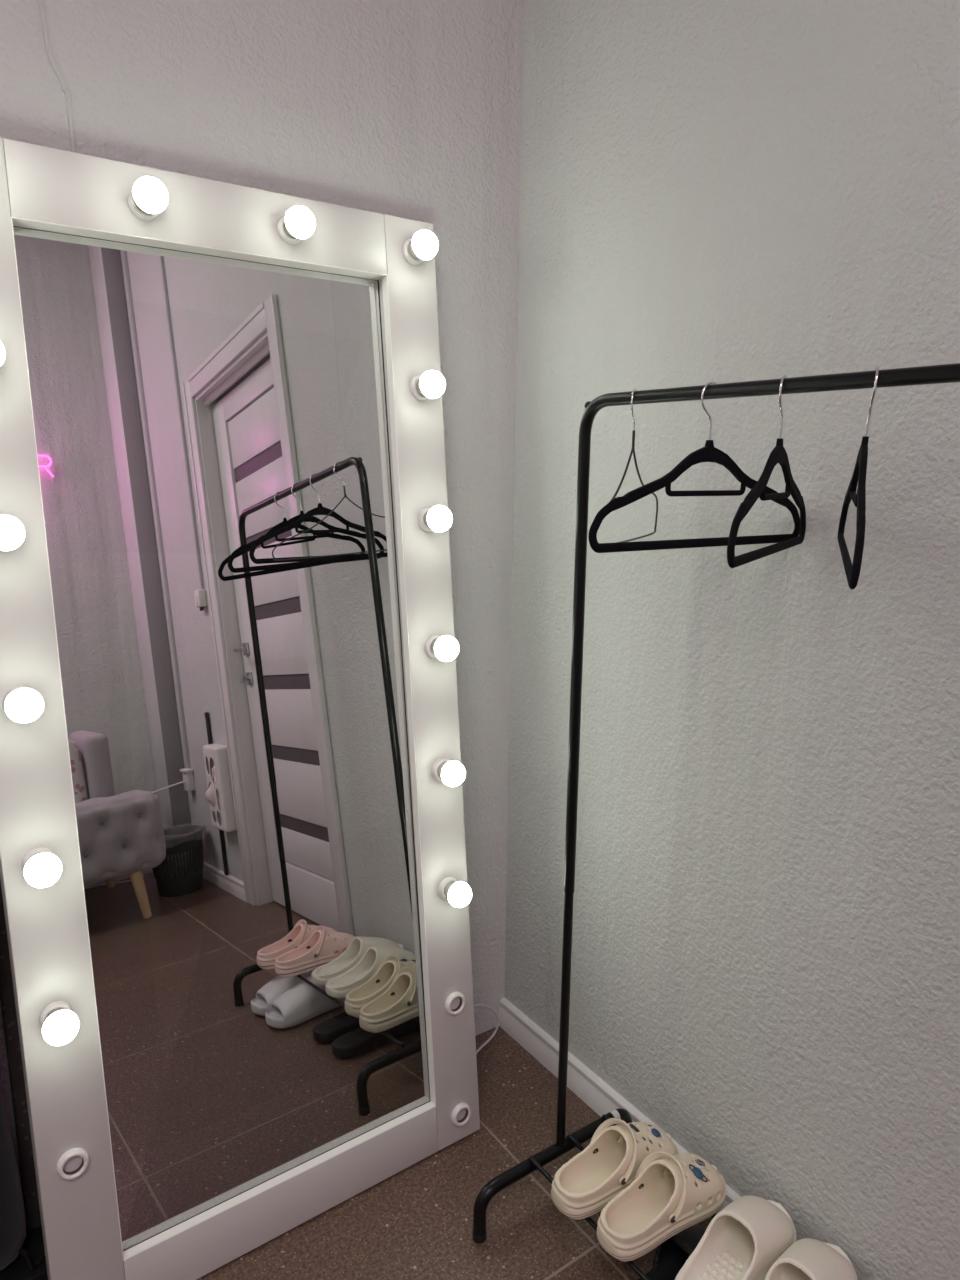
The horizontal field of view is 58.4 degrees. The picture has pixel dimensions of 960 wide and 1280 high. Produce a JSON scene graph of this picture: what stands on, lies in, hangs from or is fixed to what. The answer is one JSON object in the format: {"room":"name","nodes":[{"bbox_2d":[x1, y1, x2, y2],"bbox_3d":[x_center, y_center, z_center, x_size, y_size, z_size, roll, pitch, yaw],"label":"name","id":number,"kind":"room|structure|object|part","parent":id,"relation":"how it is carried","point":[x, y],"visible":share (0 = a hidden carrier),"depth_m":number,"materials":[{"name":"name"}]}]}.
{"room":"dressing room","nodes":[
{"label":"dressing room","id":0,"kind":"room"},
{"bbox_2d":[0,0,522,1200],"bbox_3d":[-1.383,-0.511,0.848,3.500,3.350,0.100,-7,14,-34],"label":"wall","id":1,"kind":"structure","parent":0,"point":[407,109],"depth_m":1.57,"materials":[{"name":"paint"}]},
{"bbox_2d":[38,0,75,152],"bbox_3d":[-0.635,-1.158,1.184,0.078,2.100,0.008,-7,14,-34],"label":"cable","id":2,"kind":"object","parent":1,"relation":"attached to","point":[65,90],"visible":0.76,"depth_m":1.26,"materials":[{"name":"paint"}]},
{"bbox_2d":[197,1026,712,1279],"bbox_3d":[-0.351,1.437,-0.058,3.750,0.080,3.400,-7,14,-34],"label":"floor","id":3,"kind":"structure","parent":0,"point":[416,1223],"depth_m":1.57,"materials":[{"name":"tile"}]},
{"bbox_2d":[0,1225,47,1279],"bbox_3d":[-0.832,1.061,1.409,0.726,0.058,0.136,-7,14,-34],"label":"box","id":4,"kind":"object","parent":3,"relation":"on","point":[19,1269],"visible":0.02,"depth_m":1.42,"materials":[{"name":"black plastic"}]},
{"bbox_2d":[0,1072,25,1270],"bbox_3d":[-0.899,0.655,1.277,0.339,0.792,0.129,-7,14,-34],"label":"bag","id":5,"kind":"object","parent":4,"relation":"on","point":[12,1211],"visible":1,"depth_m":1.38,"materials":[{"name":"fabric"}]},
{"bbox_2d":[0,880,41,1230],"bbox_3d":[-0.698,0.581,1.470,0.216,0.860,0.053,-7,14,-34],"label":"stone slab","id":6,"kind":"object","parent":4,"relation":"on","point":[11,1033],"visible":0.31,"depth_m":1.43,"materials":[{"name":"black stone"}]},
{"bbox_2d":[19,1247,45,1269],"bbox_3d":[-0.701,1.000,1.441,0.019,0.052,0.138,11,15,41],"label":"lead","id":7,"kind":"object","parent":4,"relation":"on","point":[22,1251],"visible":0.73,"depth_m":1.40,"materials":[{"name":"black plastic"}]},
{"bbox_2d":[0,138,479,1279],"bbox_3d":[-0.380,0.169,1.467,0.800,1.790,0.242,-8,14,-35],"label":"vanity mirror","id":8,"kind":"object","parent":3,"relation":"on","point":[236,894],"visible":1,"depth_m":1.43,"materials":[{"name":"white painted wood"},{"name":"mirror glass"},{"name":"glowing white bulbs"}]},
{"bbox_3d":[-0.656,-0.384,1.138,0.049,0.049,0.029,-8,8,-35],"label":"bulb","id":9,"kind":"part","parent":8,"relation":"part of","materials":[{"name":"white glass"}]},
{"bbox_3d":[-0.644,-0.146,1.166,0.049,0.049,0.029,-8,8,-35],"label":"bulb","id":10,"kind":"part","parent":8,"relation":"part of","materials":[{"name":"white glass"}]},
{"bbox_3d":[-0.633,0.092,1.194,0.049,0.049,0.029,-8,8,-35],"label":"bulb","id":11,"kind":"part","parent":8,"relation":"part of","materials":[{"name":"white glass"}]},
{"bbox_3d":[-0.621,0.331,1.223,0.049,0.049,0.029,-8,8,-35],"label":"bulb","id":12,"kind":"part","parent":8,"relation":"part of","materials":[{"name":"white glass"}]},
{"bbox_3d":[-0.610,0.569,1.251,0.049,0.049,0.029,-8,8,-35],"label":"bulb","id":13,"kind":"part","parent":8,"relation":"part of","materials":[{"name":"white glass"}]},
{"bbox_2d":[63,1158,83,1174],"bbox_3d":[-0.625,0.804,1.318,0.030,0.030,0.008,-8,8,-35],"label":"socket","id":14,"kind":"object","parent":8,"relation":"on","point":[71,1166],"depth_m":1.32,"materials":[{"name":"grey"}]},
{"bbox_3d":[-0.475,-0.648,1.244,0.049,0.049,0.029,-8,8,-35],"label":"bulb","id":15,"kind":"part","parent":8,"relation":"part of","materials":[{"name":"white glass"}]},
{"bbox_3d":[-0.423,-0.670,1.371,0.594,0.103,0.050,-8,8,-35],"label":"frame rail","id":16,"kind":"part","parent":8,"relation":"part of","materials":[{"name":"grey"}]},
{"bbox_3d":[-0.342,1.010,1.571,0.594,0.097,0.050,-8,8,-35],"label":"frame rail","id":17,"kind":"part","parent":8,"relation":"part of","materials":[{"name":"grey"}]},
{"bbox_3d":[-0.285,-0.673,1.377,0.049,0.049,0.029,-8,8,-35],"label":"bulb","id":18,"kind":"part","parent":8,"relation":"part of","materials":[{"name":"white glass"}]},
{"bbox_3d":[-0.092,-0.699,1.512,0.049,0.049,0.029,-8,8,-35],"label":"bulb","id":19,"kind":"part","parent":8,"relation":"part of","materials":[{"name":"white glass"}]},
{"bbox_3d":[-0.081,-0.460,1.540,0.049,0.049,0.029,-8,8,-35],"label":"bulb","id":20,"kind":"part","parent":8,"relation":"part of","materials":[{"name":"white glass"}]},
{"bbox_3d":[-0.069,-0.222,1.569,0.049,0.049,0.029,-8,8,-35],"label":"bulb","id":21,"kind":"part","parent":8,"relation":"part of","materials":[{"name":"white glass"}]},
{"bbox_3d":[-0.058,0.017,1.597,0.049,0.049,0.029,-8,8,-35],"label":"bulb","id":22,"kind":"part","parent":8,"relation":"part of","materials":[{"name":"white glass"}]},
{"bbox_3d":[-0.046,0.255,1.625,0.049,0.049,0.029,-8,8,-35],"label":"bulb","id":23,"kind":"part","parent":8,"relation":"part of","materials":[{"name":"white glass"}]},
{"bbox_2d":[451,997,461,1010],"bbox_3d":[-0.051,0.728,1.721,0.030,0.030,0.008,-8,8,-35],"label":"socket","id":24,"kind":"object","parent":8,"relation":"on","point":[456,1002],"depth_m":1.72,"materials":[{"name":"grey"}]},
{"bbox_3d":[-0.035,0.493,1.654,0.049,0.049,0.029,-8,8,-35],"label":"bulb","id":25,"kind":"part","parent":8,"relation":"part of","materials":[{"name":"white glass"}]},
{"bbox_2d":[457,1108,467,1122],"bbox_3d":[-0.039,0.967,1.749,0.030,0.030,0.008,-8,8,-35],"label":"socket","id":26,"kind":"object","parent":8,"relation":"on","point":[462,1113],"depth_m":1.75,"materials":[{"name":"grey"}]},
{"bbox_2d":[474,1004,498,1053],"bbox_3d":[-0.055,0.900,1.962,0.241,0.166,0.046,-10,16,-43],"label":"cord","id":27,"kind":"object","parent":3,"relation":"on","point":[475,1005],"visible":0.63,"depth_m":2.01,"materials":[{"name":"grey plastic"}]},
{"bbox_2d":[637,1226,705,1279],"bbox_3d":[0.320,1.050,1.419,0.275,0.102,0.111,-7,14,-32],"label":"slipper","id":28,"kind":"object","parent":3,"relation":"on","point":[669,1258],"visible":0.36,"depth_m":1.46,"materials":[{"name":"black plastic"}]},
{"bbox_2d":[472,363,959,1279],"bbox_3d":[0.386,0.403,1.176,0.388,1.468,0.827,-7,14,-34],"label":"clothes rack","id":29,"kind":"object","parent":3,"relation":"on","point":[945,373],"visible":0.88,"depth_m":1.42,"materials":[{"name":"black powder-coated metal"}]},
{"bbox_3d":[0.155,0.685,1.571,0.017,0.569,0.017,-7,14,-34],"label":"post","id":30,"kind":"part","parent":29,"relation":"part of","materials":[{"name":"black metal"}]},
{"bbox_3d":[0.323,1.024,1.263,0.009,0.009,0.802,-7,14,-34],"label":"shelf rod","id":31,"kind":"part","parent":29,"relation":"part of","materials":[{"name":"black metal"}]},
{"bbox_2d":[551,1118,678,1219],"bbox_3d":[0.241,0.913,1.522,0.260,0.105,0.102,-7,14,-31],"label":"clog","id":32,"kind":"object","parent":29,"relation":"on","point":[584,1185],"visible":0.88,"depth_m":1.51,"materials":[{"name":"beige rubber"}]},
{"bbox_3d":[0.399,1.015,1.316,0.009,0.009,0.802,-7,14,-34],"label":"shelf rod","id":33,"kind":"part","parent":29,"relation":"part of","materials":[{"name":"black metal"}]},
{"bbox_2d":[609,388,657,542],"bbox_3d":[0.229,-0.261,1.291,0.004,0.227,0.378,6,13,23],"label":"wire hanger","id":34,"kind":"object","parent":29,"relation":"hanging from","point":[635,389],"visible":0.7,"depth_m":1.28,"materials":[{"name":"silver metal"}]},
{"bbox_3d":[0.473,1.005,1.367,0.009,0.009,0.802,-7,14,-34],"label":"shelf rod","id":35,"kind":"part","parent":29,"relation":"part of","materials":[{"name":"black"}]},
{"bbox_2d":[597,1151,725,1261],"bbox_3d":[0.309,0.929,1.448,0.260,0.105,0.101,-7,14,-32],"label":"clog","id":36,"kind":"object","parent":29,"relation":"on","point":[656,1206],"visible":1,"depth_m":1.44,"materials":[{"name":"beige rubber"}]},
{"bbox_2d":[695,1159,704,1165],"bbox_3d":[0.381,0.903,1.483,0.017,0.007,0.018,-7,14,-32],"label":"print","id":37,"kind":"object","parent":36,"relation":"on","point":[698,1162],"depth_m":1.48,"materials":[{"name":"black plastic"}]},
{"bbox_2d":[588,381,799,552],"bbox_3d":[0.312,-0.238,1.175,0.410,0.222,0.008,-7,14,-32],"label":"hanger","id":38,"kind":"object","parent":29,"relation":"hanging from","point":[709,453],"visible":0.9,"depth_m":1.16,"materials":[{"name":"black plastic"}]},
{"bbox_2d":[675,1195,795,1279],"bbox_3d":[0.402,0.955,1.353,0.271,0.093,0.106,-9,15,-41],"label":"closed toe mule","id":39,"kind":"object","parent":29,"relation":"on","point":[742,1241],"visible":0.97,"depth_m":1.36,"materials":[{"name":"beige plastic"}]},
{"bbox_3d":[0.393,0.098,1.116,0.019,0.848,0.821,-7,14,-34],"label":"rail","id":40,"kind":"part","parent":29,"relation":"part of","materials":[{"name":"black metal"}]},
{"bbox_2d":[727,375,805,567],"bbox_3d":[0.377,-0.219,1.085,0.009,0.222,0.410,8,13,30],"label":"hanger","id":41,"kind":"object","parent":29,"relation":"hanging from","point":[779,455],"visible":0.98,"depth_m":1.05,"materials":[{"name":"black plastic"}]},
{"bbox_2d":[764,1238,857,1279],"bbox_3d":[0.470,0.973,1.273,0.271,0.093,0.106,-9,15,-41],"label":"closed toe mule","id":42,"kind":"object","parent":29,"relation":"on","point":[806,1258],"visible":1,"depth_m":1.30,"materials":[{"name":"beige plastic"}]},
{"bbox_2d":[837,366,878,588],"bbox_3d":[0.442,-0.197,1.001,0.019,0.231,0.410,5,12,20],"label":"hanger","id":43,"kind":"object","parent":29,"relation":"hanging from","point":[852,571],"visible":1,"depth_m":0.95,"materials":[{"name":"black plastic"}]},
{"bbox_2d":[504,0,959,1279],"bbox_3d":[1.047,-0.422,0.550,0.120,3.350,3.400,-7,14,-34],"label":"wall","id":44,"kind":"structure","parent":0,"point":[765,959],"depth_m":1.39,"materials":[{"name":"paint"}]},
{"bbox_2d":[499,997,740,1213],"bbox_3d":[0.417,1.026,1.615,0.016,0.072,1.265,-7,14,-34],"label":"baseboard","id":45,"kind":"structure","parent":44,"relation":"attached to","point":[590,1088],"depth_m":1.90,"materials":[{"name":"white"}]}
]}

